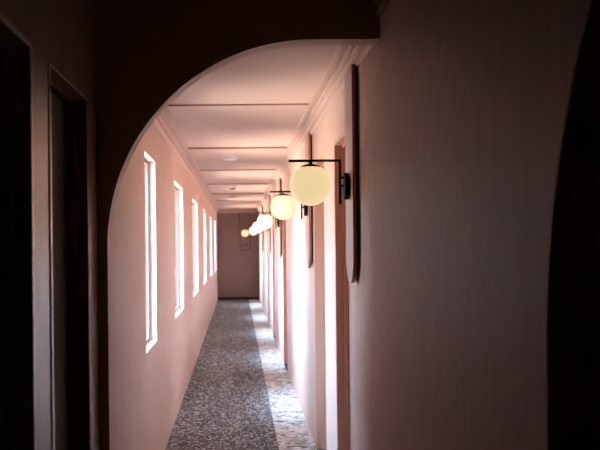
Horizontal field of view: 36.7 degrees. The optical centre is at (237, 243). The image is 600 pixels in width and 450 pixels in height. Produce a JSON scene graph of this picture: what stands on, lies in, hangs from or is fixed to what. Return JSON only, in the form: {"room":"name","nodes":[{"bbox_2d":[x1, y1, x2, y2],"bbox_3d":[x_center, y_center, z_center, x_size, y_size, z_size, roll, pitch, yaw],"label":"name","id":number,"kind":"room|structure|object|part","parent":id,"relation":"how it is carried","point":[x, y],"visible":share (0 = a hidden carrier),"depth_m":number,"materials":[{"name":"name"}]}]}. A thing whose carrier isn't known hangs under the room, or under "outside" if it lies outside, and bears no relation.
{"room":"hotel corridor","nodes":[
{"label":"hotel corridor","id":0,"kind":"room"},
{"bbox_2d":[0,0,217,449],"bbox_3d":[-0.694,0.297,12.050,0.200,2.720,28.500,-1,0,0],"label":"wall","id":1,"kind":"structure","parent":0,"point":[149,389],"depth_m":4.80,"materials":[{"name":"pink paint"}]},
{"bbox_2d":[0,12,36,449],"bbox_3d":[-0.663,0.534,2.160,0.151,2.246,0.936,-1,0,0],"label":"door","id":2,"kind":"structure","parent":1,"relation":"in","point":[17,250],"depth_m":2.60,"materials":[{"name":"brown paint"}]},
{"bbox_2d":[48,59,90,449],"bbox_3d":[-0.663,0.534,3.234,0.151,2.246,0.752,-1,0,0],"label":"door","id":3,"kind":"structure","parent":1,"relation":"in","point":[67,104],"depth_m":3.57,"materials":[{"name":"brown paint"}]},
{"bbox_2d":[83,0,105,19],"bbox_3d":[-0.559,-1.008,0.815,0.096,0.112,6.030,-1,0,0],"label":"trim","id":4,"kind":"structure","parent":1,"relation":"attached to","point":[93,6],"depth_m":3.73,"materials":[{"name":"brown wood"}]},
{"bbox_2d":[144,150,157,353],"bbox_3d":[-0.695,0.054,6.200,0.204,1.315,0.800,-1,0,0],"label":"window","id":5,"kind":"structure","parent":1,"relation":"in","point":[149,162],"depth_m":6.59,"materials":[{"name":"white paint"}]},
{"bbox_3d":[-0.660,0.054,6.200,0.005,1.259,0.744,-1,0,0],"label":"pane","id":6,"kind":"part","parent":5,"relation":"part of","materials":[{"name":"clear glass"}]},
{"bbox_3d":[-0.661,0.054,6.200,0.018,1.303,0.788,-1,0,0],"label":"frame","id":7,"kind":"part","parent":5,"relation":"part of","materials":[{"name":"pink paint"}]},
{"bbox_2d":[174,180,183,318],"bbox_3d":[-0.695,0.054,9.200,0.204,1.315,1.360,-1,0,0],"label":"window","id":8,"kind":"structure","parent":1,"relation":"in","point":[178,190],"depth_m":9.88,"materials":[{"name":"white paint"}]},
{"bbox_3d":[-0.660,0.054,9.200,0.005,1.259,1.304,-1,0,0],"label":"pane","id":9,"kind":"part","parent":8,"relation":"part of","materials":[{"name":"clear glass"}]},
{"bbox_3d":[-0.661,0.054,9.200,0.018,1.303,1.348,-1,0,0],"label":"frame","id":10,"kind":"part","parent":8,"relation":"part of","materials":[{"name":"pink paint"}]},
{"bbox_2d":[154,107,219,212],"bbox_3d":[-0.558,-0.928,15.125,0.096,0.112,22.350,-1,0,0],"label":"trim","id":11,"kind":"structure","parent":1,"relation":"attached to","point":[164,122],"depth_m":8.97,"materials":[{"name":"pink paint"}]},
{"bbox_2d":[192,198,197,296],"bbox_3d":[-0.695,0.054,12.750,0.204,1.315,1.500,-1,0,0],"label":"window","id":12,"kind":"structure","parent":1,"relation":"in","point":[195,211],"depth_m":13.49,"materials":[{"name":"white paint"}]},
{"bbox_3d":[-0.660,0.054,12.750,0.005,1.259,1.444,-1,0,0],"label":"pane","id":13,"kind":"part","parent":12,"relation":"part of","materials":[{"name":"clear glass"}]},
{"bbox_3d":[-0.661,0.054,12.750,0.018,1.303,1.488,-1,0,0],"label":"frame","id":14,"kind":"part","parent":12,"relation":"part of","materials":[{"name":"pink paint"}]},
{"bbox_2d":[203,209,205,284],"bbox_3d":[-0.695,0.054,16.225,0.204,1.315,1.450,-1,0,0],"label":"window","id":15,"kind":"structure","parent":1,"relation":"in","point":[204,211],"depth_m":16.94,"materials":[{"name":"white paint"}]},
{"bbox_2d":[210,216,211,276],"bbox_3d":[-0.695,0.054,20.050,0.204,1.315,1.500,-1,0,0],"label":"window","id":16,"kind":"structure","parent":1,"relation":"in","point":[210,216],"depth_m":20.79,"materials":[{"name":"white paint"}]},
{"bbox_2d":[214,220,215,269],"bbox_3d":[-0.695,0.054,23.800,0.204,1.315,1.600,-1,0,0],"label":"window","id":17,"kind":"structure","parent":1,"relation":"in","point":[214,220],"depth_m":24.60,"materials":[{"name":"white paint"}]},
{"bbox_2d":[95,0,379,449],"bbox_3d":[0.011,0.290,3.890,1.211,2.720,0.120,-1,0,0],"label":"archway","id":18,"kind":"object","parent":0,"point":[148,52],"depth_m":3.83,"materials":[{"name":"paint"}]},
{"bbox_2d":[217,213,258,296],"bbox_3d":[0.017,0.330,26.350,1.621,2.640,0.100,-1,0,0],"label":"wall","id":19,"kind":"structure","parent":0,"point":[238,269],"depth_m":26.30,"materials":[{"name":"brown paint"}]},
{"bbox_2d":[218,209,256,213],"bbox_3d":[-0.001,-0.934,26.252,1.151,0.112,0.096,-1,0,0],"label":"trim","id":20,"kind":"structure","parent":19,"relation":"attached to","point":[237,210],"depth_m":26.27,"materials":[{"name":"pink paint"}]},
{"bbox_2d":[218,297,258,299],"bbox_3d":[0.025,1.604,26.293,1.211,0.079,0.014,-1,0,0],"label":"baseboard","id":21,"kind":"structure","parent":19,"relation":"attached to","point":[219,298],"depth_m":26.29,"materials":[{"name":"paint"}]},
{"bbox_2d":[239,213,250,250],"bbox_3d":[0.212,-0.337,26.282,0.330,1.120,0.036,-1,0,0],"label":"board","id":22,"kind":"object","parent":19,"relation":"attached to","point":[244,218],"visible":1,"depth_m":26.27,"materials":[{"name":"brown paint"}]},
{"bbox_2d":[241,229,248,236],"bbox_3d":[0.212,-0.314,26.110,0.214,0.240,0.312,-1,0,0],"label":"globe lamp","id":23,"kind":"object","parent":22,"relation":"attached to","point":[244,232],"visible":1,"depth_m":25.99,"materials":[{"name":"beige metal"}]},
{"bbox_2d":[167,45,338,209],"bbox_3d":[1.190,-1.102,15.175,4.197,0.200,22.450,-1,0,0],"label":"ceiling","id":24,"kind":"structure","parent":0,"point":[286,75],"depth_m":6.86,"materials":[{"name":"pink paint"}]},
{"bbox_2d":[223,156,237,160],"bbox_3d":[-0.085,-0.966,10.250,0.172,0.047,0.172,-1,0,0],"label":"smoke detector","id":25,"kind":"object","parent":24,"relation":"attached to","point":[227,158],"visible":1,"depth_m":10.20,"materials":[{"name":"white plastic"}]},
{"bbox_2d":[188,146,286,149],"bbox_3d":[-0.001,-0.981,9.248,1.023,0.018,0.035,-1,0,0],"label":"trim","id":26,"kind":"structure","parent":24,"relation":"attached to","point":[284,147],"depth_m":9.23,"materials":[{"name":"paint"}]},
{"bbox_2d":[199,169,275,170],"bbox_3d":[-0.001,-0.984,12.057,1.023,0.012,0.035,-1,0,0],"label":"trim","id":27,"kind":"structure","parent":24,"relation":"attached to","point":[237,169],"depth_m":12.04,"materials":[{"name":"paint"}]},
{"bbox_2d":[265,315,326,449],"bbox_3d":[1.218,1.688,12.050,4.197,0.100,28.700,-1,0,0],"label":"floor","id":28,"kind":"structure","parent":0,"point":[265,315],"depth_m":11.83,"materials":[{"name":"carpet"}]},
{"bbox_2d":[165,300,278,449],"bbox_3d":[-0.126,1.648,14.765,0.910,0.006,23.070,-1,0,0],"label":"carpet","id":29,"kind":"object","parent":28,"relation":"on","point":[225,405],"visible":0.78,"depth_m":9.81,"materials":[{"name":"grey carpet"}]},
{"bbox_2d":[249,300,316,449],"bbox_3d":[0.480,1.642,14.765,0.301,0.006,23.070,-1,0,0],"label":"carpet border","id":30,"kind":"object","parent":28,"relation":"on","point":[292,430],"visible":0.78,"depth_m":9.76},
{"bbox_2d":[258,0,599,449],"bbox_3d":[0.692,0.283,12.050,0.150,2.720,28.500,-1,0,0],"label":"wall","id":31,"kind":"structure","parent":0,"point":[475,291],"depth_m":2.44,"materials":[{"name":"paint"}]},
{"bbox_2d":[215,200,250,200],"bbox_3d":[-0.001,-0.984,20.517,1.023,0.012,0.035,-1,0,0],"label":"trim","id":32,"kind":"structure","parent":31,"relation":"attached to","point":[215,200],"depth_m":20.50,"materials":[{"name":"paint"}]},
{"bbox_2d":[207,183,267,184],"bbox_3d":[-0.001,-0.984,14.887,1.023,0.012,0.035,-1,0,0],"label":"trim","id":33,"kind":"structure","parent":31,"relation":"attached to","point":[246,183],"depth_m":14.87,"materials":[{"name":"paint"}]},
{"bbox_2d":[167,103,308,106],"bbox_3d":[-0.001,-0.986,6.407,1.023,0.008,0.035,-1,0,0],"label":"trim","id":34,"kind":"structure","parent":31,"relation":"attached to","point":[293,103],"depth_m":6.39,"materials":[{"name":"paint"}]},
{"bbox_2d":[212,193,263,193],"bbox_3d":[-0.001,-0.984,17.718,1.023,0.012,0.035,-1,0,0],"label":"trim","id":35,"kind":"structure","parent":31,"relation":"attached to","point":[212,193],"depth_m":17.70,"materials":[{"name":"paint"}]},
{"bbox_2d":[261,206,263,251],"bbox_3d":[0.594,-0.349,21.500,0.034,1.106,0.300,-1,0,0],"label":"board","id":36,"kind":"object","parent":31,"relation":"attached to","point":[261,206],"visible":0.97,"depth_m":21.35,"materials":[{"name":"paint"}]},
{"bbox_2d":[249,225,261,234],"bbox_3d":[0.421,-0.316,21.500,0.312,0.240,0.214,-1,0,0],"label":"globe lamp","id":37,"kind":"object","parent":36,"relation":"attached to","point":[251,231],"visible":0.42,"depth_m":21.43,"materials":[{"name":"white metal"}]},
{"bbox_3d":[0.377,-0.303,21.500,0.214,0.214,0.214,-1,0,0],"label":"globe","id":38,"kind":"part","parent":37,"relation":"part of","materials":[{"name":"white glass"}]},
{"bbox_3d":[0.586,-0.349,21.500,0.018,1.106,0.300,-1,0,0],"label":"panel","id":39,"kind":"part","parent":36,"relation":"part of","materials":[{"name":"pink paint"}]},
{"bbox_2d":[264,229,265,314],"bbox_3d":[0.693,0.503,20.410,0.146,2.280,0.860,-1,0,0],"label":"door","id":40,"kind":"structure","parent":31,"relation":"in","point":[264,229],"depth_m":20.82,"materials":[{"name":"wood"}]},
{"bbox_2d":[268,194,270,254],"bbox_3d":[0.594,-0.349,16.600,0.034,1.106,0.300,-1,0,0],"label":"board","id":41,"kind":"object","parent":31,"relation":"attached to","point":[269,195],"visible":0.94,"depth_m":16.48,"materials":[{"name":"paint"}]},
{"bbox_2d":[252,220,268,232],"bbox_3d":[0.421,-0.316,16.600,0.312,0.240,0.214,-1,0,0],"label":"globe lamp","id":42,"kind":"object","parent":41,"relation":"attached to","point":[256,228],"visible":0.58,"depth_m":16.53,"materials":[{"name":"white glass"}]},
{"bbox_3d":[0.377,-0.303,16.600,0.214,0.214,0.214,-1,0,0],"label":"globe","id":43,"kind":"part","parent":42,"relation":"part of","materials":[{"name":"white glass"}]},
{"bbox_3d":[0.586,-0.349,16.600,0.018,1.106,0.300,-1,0,0],"label":"panel","id":44,"kind":"part","parent":41,"relation":"part of","materials":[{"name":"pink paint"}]},
{"bbox_2d":[272,214,274,335],"bbox_3d":[0.693,0.503,15.515,0.146,2.280,0.870,-1,0,0],"label":"door","id":45,"kind":"structure","parent":31,"relation":"in","point":[272,214],"depth_m":15.93,"materials":[{"name":"wood"}]},
{"bbox_2d":[278,178,281,257],"bbox_3d":[0.594,-0.349,12.500,0.034,1.106,0.300,-1,0,0],"label":"board","id":46,"kind":"object","parent":31,"relation":"attached to","point":[279,179],"visible":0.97,"depth_m":12.39,"materials":[{"name":"paint"}]},
{"bbox_2d":[257,212,278,228],"bbox_3d":[0.421,-0.316,12.500,0.312,0.240,0.214,-1,0,0],"label":"globe lamp","id":47,"kind":"object","parent":46,"relation":"attached to","point":[264,221],"visible":0.95,"depth_m":12.43,"materials":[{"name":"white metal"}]},
{"bbox_3d":[0.377,-0.303,12.500,0.214,0.214,0.214,-1,0,0],"label":"globe","id":48,"kind":"part","parent":47,"relation":"part of","materials":[{"name":"white glass"}]},
{"bbox_2d":[283,220,287,367],"bbox_3d":[0.693,0.503,11.830,0.146,2.280,0.900,-1,0,0],"label":"door","id":49,"kind":"structure","parent":31,"relation":"in","point":[284,221],"depth_m":12.26,"materials":[{"name":"wood"}]},
{"bbox_2d":[305,132,312,267],"bbox_3d":[0.594,-0.349,7.450,0.034,1.106,0.300,-1,0,0],"label":"board","id":50,"kind":"object","parent":31,"relation":"attached to","point":[308,138],"visible":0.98,"depth_m":7.33,"materials":[{"name":"paint"}]},
{"bbox_2d":[270,191,307,219],"bbox_3d":[0.421,-0.316,7.450,0.312,0.240,0.214,-1,0,0],"label":"globe lamp","id":51,"kind":"object","parent":50,"relation":"attached to","point":[283,206],"visible":0.96,"depth_m":7.38,"materials":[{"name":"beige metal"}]},
{"bbox_3d":[0.399,-0.429,7.450,0.271,0.014,0.014,-1,0,0],"label":"arm","id":52,"kind":"part","parent":51,"relation":"part of","materials":[{"name":"black metal"}]},
{"bbox_3d":[0.377,-0.303,7.450,0.214,0.214,0.214,-1,0,0],"label":"globe","id":53,"kind":"part","parent":51,"relation":"part of","materials":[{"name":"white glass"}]},
{"bbox_2d":[255,45,372,211],"bbox_3d":[0.557,-0.940,15.125,0.096,0.112,22.350,-1,0,0],"label":"trim","id":54,"kind":"structure","parent":31,"relation":"attached to","point":[332,83],"depth_m":6.04,"materials":[{"name":"pink paint"}]},
{"bbox_2d":[314,154,326,448],"bbox_3d":[0.693,0.503,6.790,0.146,2.280,0.860,-1,0,0],"label":"door","id":55,"kind":"structure","parent":31,"relation":"in","point":[319,236],"depth_m":7.20,"materials":[{"name":"wood"}]},
{"bbox_2d":[334,132,352,449],"bbox_3d":[0.693,0.503,5.285,0.146,2.280,0.790,-1,0,0],"label":"door","id":56,"kind":"structure","parent":31,"relation":"in","point":[343,286],"depth_m":5.66,"materials":[{"name":"wood"}]},
{"bbox_2d":[344,64,358,282],"bbox_3d":[0.594,-0.349,4.665,0.034,1.106,0.300,-1,0,0],"label":"board","id":57,"kind":"object","parent":31,"relation":"attached to","point":[350,77],"visible":1,"depth_m":4.55,"materials":[{"name":"pink paint"}]},
{"bbox_2d":[289,159,350,205],"bbox_3d":[0.421,-0.316,4.665,0.312,0.240,0.214,-1,0,0],"label":"globe lamp","id":58,"kind":"object","parent":57,"relation":"attached to","point":[310,184],"visible":1,"depth_m":4.60,"materials":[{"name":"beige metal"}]},
{"bbox_3d":[0.377,-0.303,4.665,0.214,0.214,0.214,-1,0,0],"label":"globe","id":59,"kind":"part","parent":58,"relation":"part of","materials":[{"name":"beige glass"}]},
{"bbox_3d":[0.399,-0.429,4.665,0.271,0.014,0.014,-1,0,0],"label":"arm","id":60,"kind":"part","parent":58,"relation":"part of","materials":[{"name":"black metal"}]},
{"bbox_3d":[0.529,-0.316,4.665,0.013,0.228,0.013,-1,0,15],"label":"upright rod","id":61,"kind":"part","parent":58,"relation":"part of","materials":[{"name":"black metal"}]},
{"bbox_2d":[372,0,389,16],"bbox_3d":[0.556,-1.020,0.815,0.096,0.112,6.030,-1,0,0],"label":"trim","id":62,"kind":"structure","parent":31,"relation":"attached to","point":[381,5],"depth_m":3.75,"materials":[{"name":"brown wood"}]}
]}

